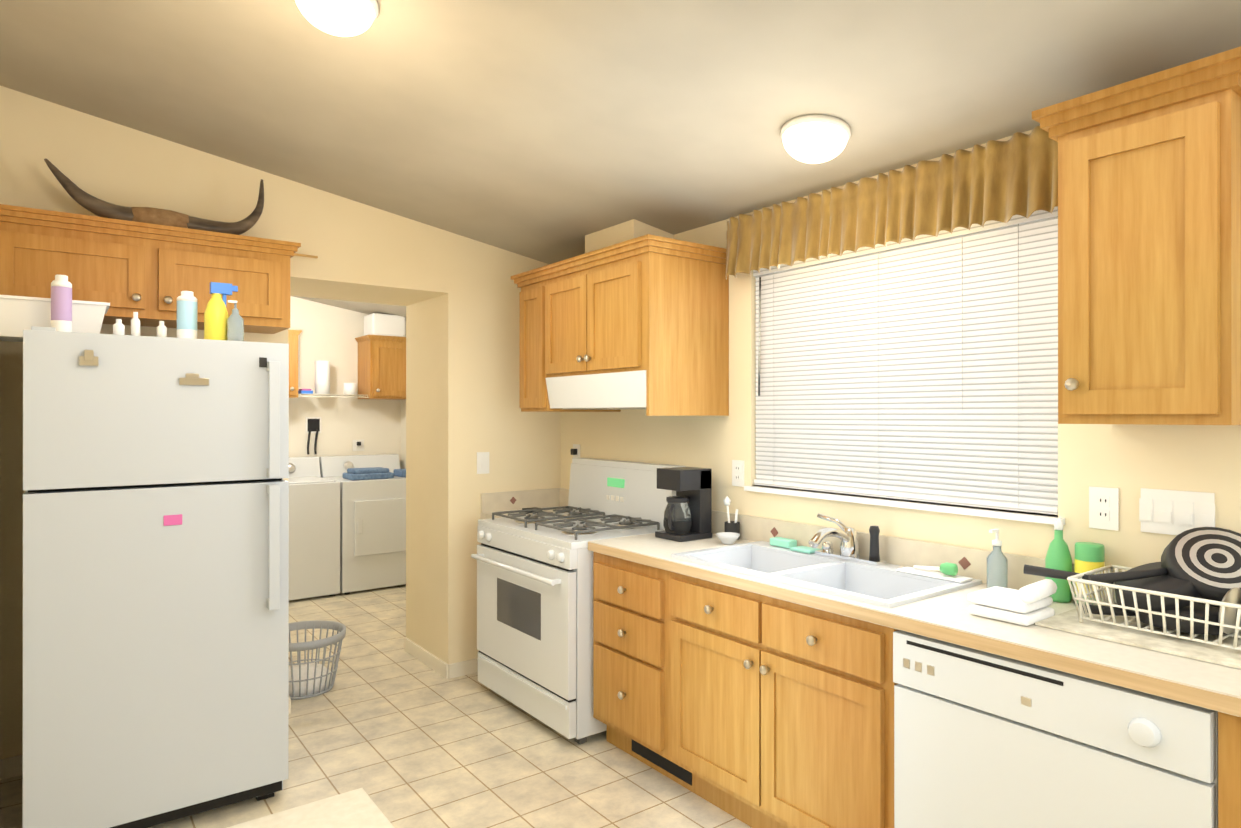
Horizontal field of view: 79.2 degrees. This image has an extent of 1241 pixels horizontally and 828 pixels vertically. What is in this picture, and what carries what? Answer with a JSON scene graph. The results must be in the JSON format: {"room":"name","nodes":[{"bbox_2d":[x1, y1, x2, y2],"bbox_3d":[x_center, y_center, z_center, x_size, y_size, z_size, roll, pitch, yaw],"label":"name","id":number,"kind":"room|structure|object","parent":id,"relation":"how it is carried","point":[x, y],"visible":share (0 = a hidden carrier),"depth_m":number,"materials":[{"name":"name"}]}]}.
{"room":"kitchen","nodes":[
{"label":"kitchen","id":0,"kind":"room"},
{"bbox_2d":[0,86,560,758],"bbox_3d":[-1.550,-0.042,3.998,3.005,2.950,0.620,0,0,-37],"label":"wall","id":1,"kind":"structure","parent":0,"point":[462,373],"depth_m":3.96,"materials":[{"name":"paint"}]},
{"bbox_2d":[0,696,290,779],"bbox_3d":[-2.009,1.395,3.258,1.087,0.075,0.012,0,0,-37],"label":"baseboard","id":2,"kind":"structure","parent":1,"relation":"attached to","point":[11,767],"depth_m":2.96,"materials":[{"name":"beige paint"}]},
{"bbox_2d":[0,204,300,333],"bbox_3d":[-1.928,-0.563,3.096,1.071,0.370,0.369,0,0,-37],"label":"upper cabinet","id":3,"kind":"object","parent":1,"relation":"attached to","point":[147,272],"visible":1,"depth_m":2.95,"materials":[{"name":"brown wood"}]},
{"bbox_2d":[44,159,263,234],"bbox_3d":[-1.970,-0.899,3.122,0.883,0.300,0.200,0,0,-37],"label":"longhorn horns","id":4,"kind":"object","parent":3,"relation":"on","point":[93,204],"visible":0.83,"depth_m":3.08},
{"bbox_2d":[294,253,317,257],"bbox_3d":[-1.643,-0.756,3.467,0.471,0.012,0.032,0,0,-37],"label":"rod","id":5,"kind":"object","parent":3,"relation":"on","point":[304,255],"visible":0.35,"depth_m":3.58,"materials":[{"name":"brown wood"}]},
{"bbox_2d":[404,637,451,678],"bbox_3d":[-1.120,1.396,4.309,0.012,0.075,0.632,0,0,-37],"label":"baseboard","id":6,"kind":"structure","parent":1,"relation":"attached to","point":[444,669],"depth_m":4.26,"materials":[{"name":"beige paint"}]},
{"bbox_2d":[477,452,488,473],"bbox_3d":[-0.766,0.273,4.188,0.075,0.120,0.010,0,0,-37],"label":"light switch","id":7,"kind":"object","parent":1,"relation":"attached to","point":[482,462],"visible":1,"depth_m":4.18,"materials":[{"name":"white plastic"}]},
{"bbox_2d":[480,488,568,518],"bbox_3d":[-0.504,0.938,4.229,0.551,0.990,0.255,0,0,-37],"label":"backsplash","id":8,"kind":"structure","parent":1,"relation":"attached to","point":[490,503],"depth_m":4.31,"materials":[{"name":"beige tile"}]},
{"bbox_2d":[288,296,400,468],"bbox_3d":[-2.926,-0.039,6.378,2.502,2.950,0.120,0,0,-37],"label":"wall","id":9,"kind":"structure","parent":0,"point":[330,333],"depth_m":6.61,"materials":[{"name":"paint"}]},
{"bbox_2d":[288,330,301,397],"bbox_3d":[-2.889,-0.407,6.085,0.500,0.545,0.389,0,0,-37],"label":"wall cabinet","id":10,"kind":"object","parent":9,"relation":"attached to","point":[293,360],"visible":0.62,"depth_m":6.07,"materials":[{"name":"brown wood"}]},
{"bbox_2d":[305,417,320,453],"bbox_3d":[-2.650,0.187,6.483,0.130,0.322,0.039,0,0,-37],"label":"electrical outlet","id":11,"kind":"object","parent":9,"relation":"attached to","point":[312,424],"visible":0.94,"depth_m":6.48,"materials":[{"name":"white"}]},
{"bbox_2d":[298,394,368,397],"bbox_3d":[-2.494,-0.153,6.420,0.577,0.027,0.319,0,0,-37],"label":"wire shelf","id":12,"kind":"object","parent":9,"relation":"attached to","point":[337,395],"visible":0.88,"depth_m":6.33,"materials":[{"name":"beige metal"}]},
{"bbox_2d":[298,389,312,393],"bbox_3d":[-2.633,-0.189,6.260,0.090,0.041,0.140,0,0,-37],"label":"boxes","id":13,"kind":"object","parent":12,"relation":"on","point":[304,391],"visible":0.86,"depth_m":6.21,"materials":[{"name":"blue plastic"}]},
{"bbox_2d":[315,361,329,393],"bbox_3d":[-2.529,-0.308,6.363,0.118,0.280,0.120,0,0,-37],"label":"paper towel roll","id":14,"kind":"object","parent":12,"relation":"on","point":[322,377],"visible":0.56,"depth_m":6.31,"materials":[{"name":"white paper"}]},
{"bbox_2d":[344,383,356,393],"bbox_3d":[-2.338,-0.218,6.492,0.108,0.100,0.110,0,0,-37],"label":"toilet paper roll","id":15,"kind":"object","parent":12,"relation":"on","point":[350,388],"visible":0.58,"depth_m":6.45,"materials":[{"name":"white paper"}]},
{"bbox_2d":[353,440,363,450],"bbox_3d":[-2.343,0.280,6.715,0.100,0.100,0.034,0,0,-37],"label":"electrical outlet","id":16,"kind":"object","parent":9,"relation":"attached to","point":[358,445],"visible":1,"depth_m":6.72,"materials":[{"name":"white plastic"}]},
{"bbox_2d":[355,335,405,399],"bbox_3d":[-2.084,-0.406,6.687,0.440,0.545,0.389,0,0,-37],"label":"wall cabinet","id":17,"kind":"object","parent":9,"relation":"attached to","point":[381,367],"visible":0.77,"depth_m":6.54,"materials":[{"name":"brown wood"}]},
{"bbox_2d":[364,313,405,336],"bbox_3d":[-2.108,-0.780,6.703,0.300,0.200,0.260,0,0,-37],"label":"pack","id":18,"kind":"object","parent":17,"relation":"on","point":[384,324],"visible":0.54,"depth_m":6.60,"materials":[{"name":"white"}]},
{"bbox_2d":[0,584,751,827],"bbox_3d":[-0.367,1.471,2.389,3.337,0.080,9.830,0,0,-37],"label":"floor","id":19,"kind":"structure","parent":0,"point":[395,730],"depth_m":3.11,"materials":[{"name":"tile"}]},
{"bbox_2d":[23,326,288,827],"bbox_3d":[-1.755,0.581,2.835,0.765,1.702,0.855,0,0,-37],"label":"fridge","id":20,"kind":"object","parent":19,"relation":"on","point":[155,587],"visible":1,"depth_m":2.50,"materials":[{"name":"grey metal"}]},
{"bbox_2d":[0,295,109,341],"bbox_3d":[-2.032,-0.327,2.667,0.346,0.134,0.281,0,0,-37],"label":"plastic bin","id":21,"kind":"object","parent":20,"relation":"on","point":[19,315],"visible":0.69,"depth_m":2.55,"materials":[{"name":"white plastic"}]},
{"bbox_2d":[51,275,71,331],"bbox_3d":[-1.876,-0.363,2.518,0.057,0.205,0.058,0,0,-37],"label":"bottle","id":22,"kind":"object","parent":20,"relation":"on","point":[61,303],"visible":0.81,"depth_m":2.50,"materials":[{"name":"plastic"}]},
{"bbox_2d":[113,319,124,334],"bbox_3d":[-1.748,-0.295,2.614,0.034,0.070,0.034,0,0,-37],"label":"bottle","id":23,"kind":"object","parent":20,"relation":"on","point":[118,327],"visible":0.83,"depth_m":2.60,"materials":[{"name":"white plastic"}]},
{"bbox_2d":[131,312,139,335],"bbox_3d":[-1.714,-0.310,2.652,0.028,0.100,0.028,0,0,-37],"label":"bottle","id":24,"kind":"object","parent":20,"relation":"on","point":[135,325],"visible":0.81,"depth_m":2.64,"materials":[{"name":"white plastic"}]},
{"bbox_2d":[156,321,166,336],"bbox_3d":[-1.656,-0.298,2.708,0.032,0.075,0.032,0,0,-37],"label":"bottle","id":25,"kind":"object","parent":20,"relation":"on","point":[161,329],"visible":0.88,"depth_m":2.70,"materials":[{"name":"white plastic"}]},
{"bbox_2d":[177,291,196,338],"bbox_3d":[-1.592,-0.355,2.756,0.065,0.190,0.066,0,0,-37],"label":"bottle","id":26,"kind":"object","parent":20,"relation":"on","point":[186,314],"visible":0.77,"depth_m":2.73,"materials":[{"name":"white"}]},
{"bbox_2d":[204,282,237,339],"bbox_3d":[-1.484,-0.372,2.786,0.110,0.225,0.080,0,0,-37],"label":"spray bottle","id":27,"kind":"object","parent":20,"relation":"on","point":[216,315],"visible":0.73,"depth_m":2.75,"materials":[{"name":"yellow plastic"}]},
{"bbox_2d":[227,300,243,340],"bbox_3d":[-1.422,-0.339,2.770,0.055,0.158,0.056,0,0,-37],"label":"bottle","id":28,"kind":"object","parent":20,"relation":"on","point":[235,325],"visible":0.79,"depth_m":2.75,"materials":[{"name":"grey plastic"}]},
{"bbox_2d":[227,788,393,827],"bbox_3d":[-1.057,1.426,2.329,0.750,0.010,0.760,0,0,-37],"label":"mat","id":29,"kind":"object","parent":19,"relation":"on","point":[357,808],"visible":0.96,"depth_m":2.65,"materials":[{"name":"beige fabric"}]},
{"bbox_2d":[288,456,339,599],"bbox_3d":[-2.689,0.900,5.992,0.680,1.070,0.700,0,0,-37],"label":"washer","id":30,"kind":"object","parent":19,"relation":"on","point":[314,533],"visible":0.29,"depth_m":5.81,"materials":[{"name":"white metal"}]},
{"bbox_2d":[289,620,345,699],"bbox_3d":[-1.654,1.282,3.905,0.426,0.299,0.426,0,0,-37],"label":"laundry basket","id":31,"kind":"object","parent":19,"relation":"on","point":[307,679],"visible":0.62,"depth_m":3.84,"materials":[{"name":"grey plastic"}]},
{"bbox_2d":[319,454,405,593],"bbox_3d":[-2.124,0.901,6.396,0.680,1.070,0.728,0,0,-37],"label":"dryer","id":32,"kind":"object","parent":19,"relation":"on","point":[372,533],"visible":0.56,"depth_m":6.08,"materials":[{"name":"white metal"}]},
{"bbox_2d":[343,467,393,479],"bbox_3d":[-2.092,0.492,6.220,0.350,0.083,0.250,0,0,-37],"label":"jeans","id":33,"kind":"object","parent":32,"relation":"on","point":[367,473],"visible":1,"depth_m":6.13,"materials":[{"name":"fabric"}]},
{"bbox_2d":[394,469,405,476],"bbox_3d":[-1.843,0.505,6.438,0.150,0.058,0.200,0,0,-37],"label":"jeans","id":34,"kind":"object","parent":32,"relation":"on","point":[400,472],"visible":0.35,"depth_m":6.35,"materials":[{"name":"fabric"}]},
{"bbox_2d":[471,458,685,743],"bbox_3d":[-0.239,0.840,3.716,0.721,1.185,0.886,0,0,-37],"label":"stove","id":35,"kind":"object","parent":19,"relation":"on","point":[535,612],"visible":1,"depth_m":3.51,"materials":[{"name":"white metal"}]},
{"bbox_2d":[588,510,1240,827],"bbox_3d":[0.779,0.904,2.466,0.606,1.055,2.325,0,0,-37],"label":"kitchen counter","id":36,"kind":"object","parent":19,"relation":"on","point":[746,678],"visible":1,"depth_m":2.45,"materials":[{"name":"brown wood"}]},
{"bbox_2d":[655,467,711,541],"bbox_3d":[0.264,0.393,3.306,0.226,0.305,0.170,0,0,-37],"label":"coffee maker","id":37,"kind":"object","parent":36,"relation":"on","point":[688,513],"visible":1,"depth_m":3.27,"materials":[{"name":"grey plastic"}]},
{"bbox_2d":[716,532,739,543],"bbox_3d":[0.453,0.525,3.159,0.102,0.040,0.104,0,0,-37],"label":"bowl","id":38,"kind":"object","parent":36,"relation":"on","point":[728,537],"visible":1,"depth_m":3.13,"materials":[{"name":"white ceramic"}]},
{"bbox_2d":[723,496,739,539],"bbox_3d":[0.484,0.451,3.264,0.068,0.190,0.066,0,0,-37],"label":"holder","id":39,"kind":"object","parent":36,"relation":"on","point":[731,526],"visible":0.62,"depth_m":3.25,"materials":[{"name":"grey"}]},
{"bbox_2d":[770,537,820,553],"bbox_3d":[0.684,0.518,2.967,0.080,0.030,0.225,0,0,-37],"label":"sponge","id":40,"kind":"object","parent":36,"relation":"on","point":[791,544],"visible":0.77,"depth_m":2.98,"materials":[{"name":"green"}]},
{"bbox_2d":[896,562,972,582],"bbox_3d":[1.033,0.508,2.476,0.072,0.049,0.230,0,0,-37],"label":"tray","id":41,"kind":"object","parent":36,"relation":"on","point":[948,571],"visible":1,"depth_m":2.44,"materials":[{"name":"white plastic"}]},
{"bbox_2d":[987,529,1007,587],"bbox_3d":[1.154,0.449,2.304,0.068,0.191,0.058,0,0,-37],"label":"soap pump","id":42,"kind":"object","parent":36,"relation":"on","point":[997,567],"visible":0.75,"depth_m":2.29,"materials":[{"name":"grey"}]},
{"bbox_2d":[967,579,1056,625],"bbox_3d":[1.058,0.495,2.026,0.172,0.099,0.181,0,0,-37],"label":"folded towels","id":43,"kind":"object","parent":36,"relation":"on","point":[1027,605],"visible":1,"depth_m":1.98,"materials":[{"name":"white fabric"}]},
{"bbox_2d":[1045,519,1071,602],"bbox_3d":[1.281,0.426,2.193,0.066,0.236,0.068,0,0,-37],"label":"dish soap","id":44,"kind":"object","parent":36,"relation":"on","point":[1058,555],"visible":0.83,"depth_m":2.17,"materials":[{"name":"green plastic"}]},
{"bbox_2d":[1074,542,1104,604],"bbox_3d":[1.333,0.457,2.132,0.073,0.175,0.073,0,0,-37],"label":"can","id":45,"kind":"object","parent":36,"relation":"on","point":[1089,556],"visible":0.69,"depth_m":2.11,"materials":[{"name":"green plastic"}]},
{"bbox_2d":[1035,608,1240,668],"bbox_3d":[1.371,0.541,1.835,0.365,0.006,0.520,0,0,-37],"label":"drying mat","id":46,"kind":"object","parent":36,"relation":"on","point":[1067,621],"visible":0.56,"depth_m":1.80,"materials":[{"name":"beige fabric"}]},
{"bbox_2d":[1023,527,1240,649],"bbox_3d":[1.355,0.411,1.912,0.291,0.251,0.551,0,0,-37],"label":"dish rack","id":47,"kind":"object","parent":46,"relation":"on","point":[1190,582],"visible":1,"depth_m":1.83,"materials":[{"name":"beige"}]},
{"bbox_2d":[893,630,1217,827],"bbox_3d":[1.169,1.012,1.931,0.564,0.837,0.713,0,0,-37],"label":"dishwasher","id":48,"kind":"object","parent":19,"relation":"on","point":[982,739],"visible":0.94,"depth_m":1.76,"materials":[{"name":"white metal"}]},
{"bbox_2d":[401,336,405,468],"bbox_3d":[-1.287,-0.039,6.055,0.120,2.950,2.360,0,0,-37],"label":"wall","id":49,"kind":"structure","parent":0,"point":[403,433],"depth_m":6.90,"materials":[{"name":"paint"}]},
{"bbox_2d":[0,0,1240,316],"bbox_3d":[-0.387,-1.135,2.378,3.187,0.607,9.830,0,0,-37],"label":"ceiling","id":50,"kind":"structure","parent":0,"point":[548,130],"depth_m":2.45,"materials":[{"name":"paint"}]},
{"bbox_2d":[295,0,378,36],"bbox_3d":[-0.790,-1.123,2.082,0.227,0.115,0.230,0,0,-37],"label":"ceiling light","id":51,"kind":"object","parent":50,"relation":"attached to","point":[345,18],"visible":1,"depth_m":2.05,"materials":[{"name":"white glass"}]},
{"bbox_2d":[780,114,850,163],"bbox_3d":[0.648,-0.900,2.496,0.227,0.115,0.230,0,0,-37],"label":"ceiling light","id":52,"kind":"object","parent":50,"relation":"attached to","point":[814,138],"visible":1,"depth_m":2.43,"materials":[{"name":"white glass"}]},
{"bbox_2d":[561,129,1240,570],"bbox_3d":[1.455,-0.044,2.174,0.120,2.950,7.140,0,0,-37],"label":"wall","id":53,"kind":"structure","parent":0,"point":[1129,461],"depth_m":2.56,"materials":[{"name":"paint"}]},
{"bbox_2d":[571,444,579,457],"bbox_3d":[-0.267,0.234,4.345,0.034,0.115,0.070,0,0,-37],"label":"outlet","id":54,"kind":"object","parent":53,"relation":"attached to","point":[575,451],"visible":0.76,"depth_m":4.34,"materials":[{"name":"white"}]},
{"bbox_2d":[511,234,728,415],"bbox_3d":[-0.040,-0.360,3.644,0.509,0.735,1.155,0,0,-37],"label":"upper cabinet","id":55,"kind":"object","parent":53,"relation":"attached to","point":[656,308],"visible":0.98,"depth_m":3.29,"materials":[{"name":"brown wood"}]},
{"bbox_2d":[546,370,645,409],"bbox_3d":[0.049,-0.102,3.558,0.470,0.157,0.786,0,0,-37],"label":"range hood","id":56,"kind":"object","parent":55,"relation":"attached to","point":[616,391],"visible":0.62,"depth_m":3.38,"materials":[{"name":"white metal"}]},
{"bbox_2d":[585,219,673,252],"bbox_3d":[0.039,-0.822,3.757,0.248,0.187,0.410,0,0,-37],"label":"vent box","id":57,"kind":"object","parent":55,"relation":"on","point":[620,233],"visible":0.29,"depth_m":3.62,"materials":[{"name":"paint"}]},
{"bbox_2d":[732,460,743,486],"bbox_3d":[0.519,0.262,3.316,0.008,0.115,0.070,0,0,-37],"label":"outlet","id":58,"kind":"object","parent":53,"relation":"attached to","point":[737,472],"visible":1,"depth_m":3.31,"materials":[{"name":"white plastic"}]},
{"bbox_2d":[725,126,1057,279],"bbox_3d":[0.886,-0.715,2.730,0.122,0.267,1.378,0,0,-37],"label":"valance curtain","id":59,"kind":"object","parent":53,"relation":"attached to","point":[1016,173],"visible":1,"depth_m":2.55,"materials":[{"name":"fabric"}]},
{"bbox_2d":[744,485,1064,524],"bbox_3d":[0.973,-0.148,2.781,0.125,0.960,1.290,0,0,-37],"label":"window sill","id":60,"kind":"structure","parent":53,"relation":"in","point":[1019,516],"depth_m":2.61,"materials":[{"name":"white"}]},
{"bbox_2d":[753,207,1057,514],"bbox_3d":[0.955,-0.161,2.768,0.040,0.932,1.242,0,0,-37],"label":"window blinds","id":61,"kind":"object","parent":53,"relation":"attached to","point":[924,368],"visible":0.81,"depth_m":2.64,"materials":[{"name":"white plastic"}]},
{"bbox_2d":[1089,486,1118,530],"bbox_3d":[1.387,0.271,2.154,0.008,0.120,0.075,0,0,-37],"label":"outlet","id":62,"kind":"object","parent":53,"relation":"attached to","point":[1103,507],"visible":1,"depth_m":2.15,"materials":[{"name":"white plastic"}]},
{"bbox_2d":[1032,46,1240,424],"bbox_3d":[1.355,-0.382,1.887,0.379,0.815,0.450,0,0,-37],"label":"upper cabinet","id":63,"kind":"object","parent":53,"relation":"attached to","point":[1149,249],"visible":1,"depth_m":1.77,"materials":[{"name":"brown wood"}]},
{"bbox_2d":[1139,488,1214,534],"bbox_3d":[1.491,0.266,2.013,0.010,0.120,0.170,0,0,-37],"label":"light switch","id":64,"kind":"object","parent":53,"relation":"attached to","point":[1171,512],"visible":0.94,"depth_m":2.02,"materials":[{"name":"white plastic"}]}
]}

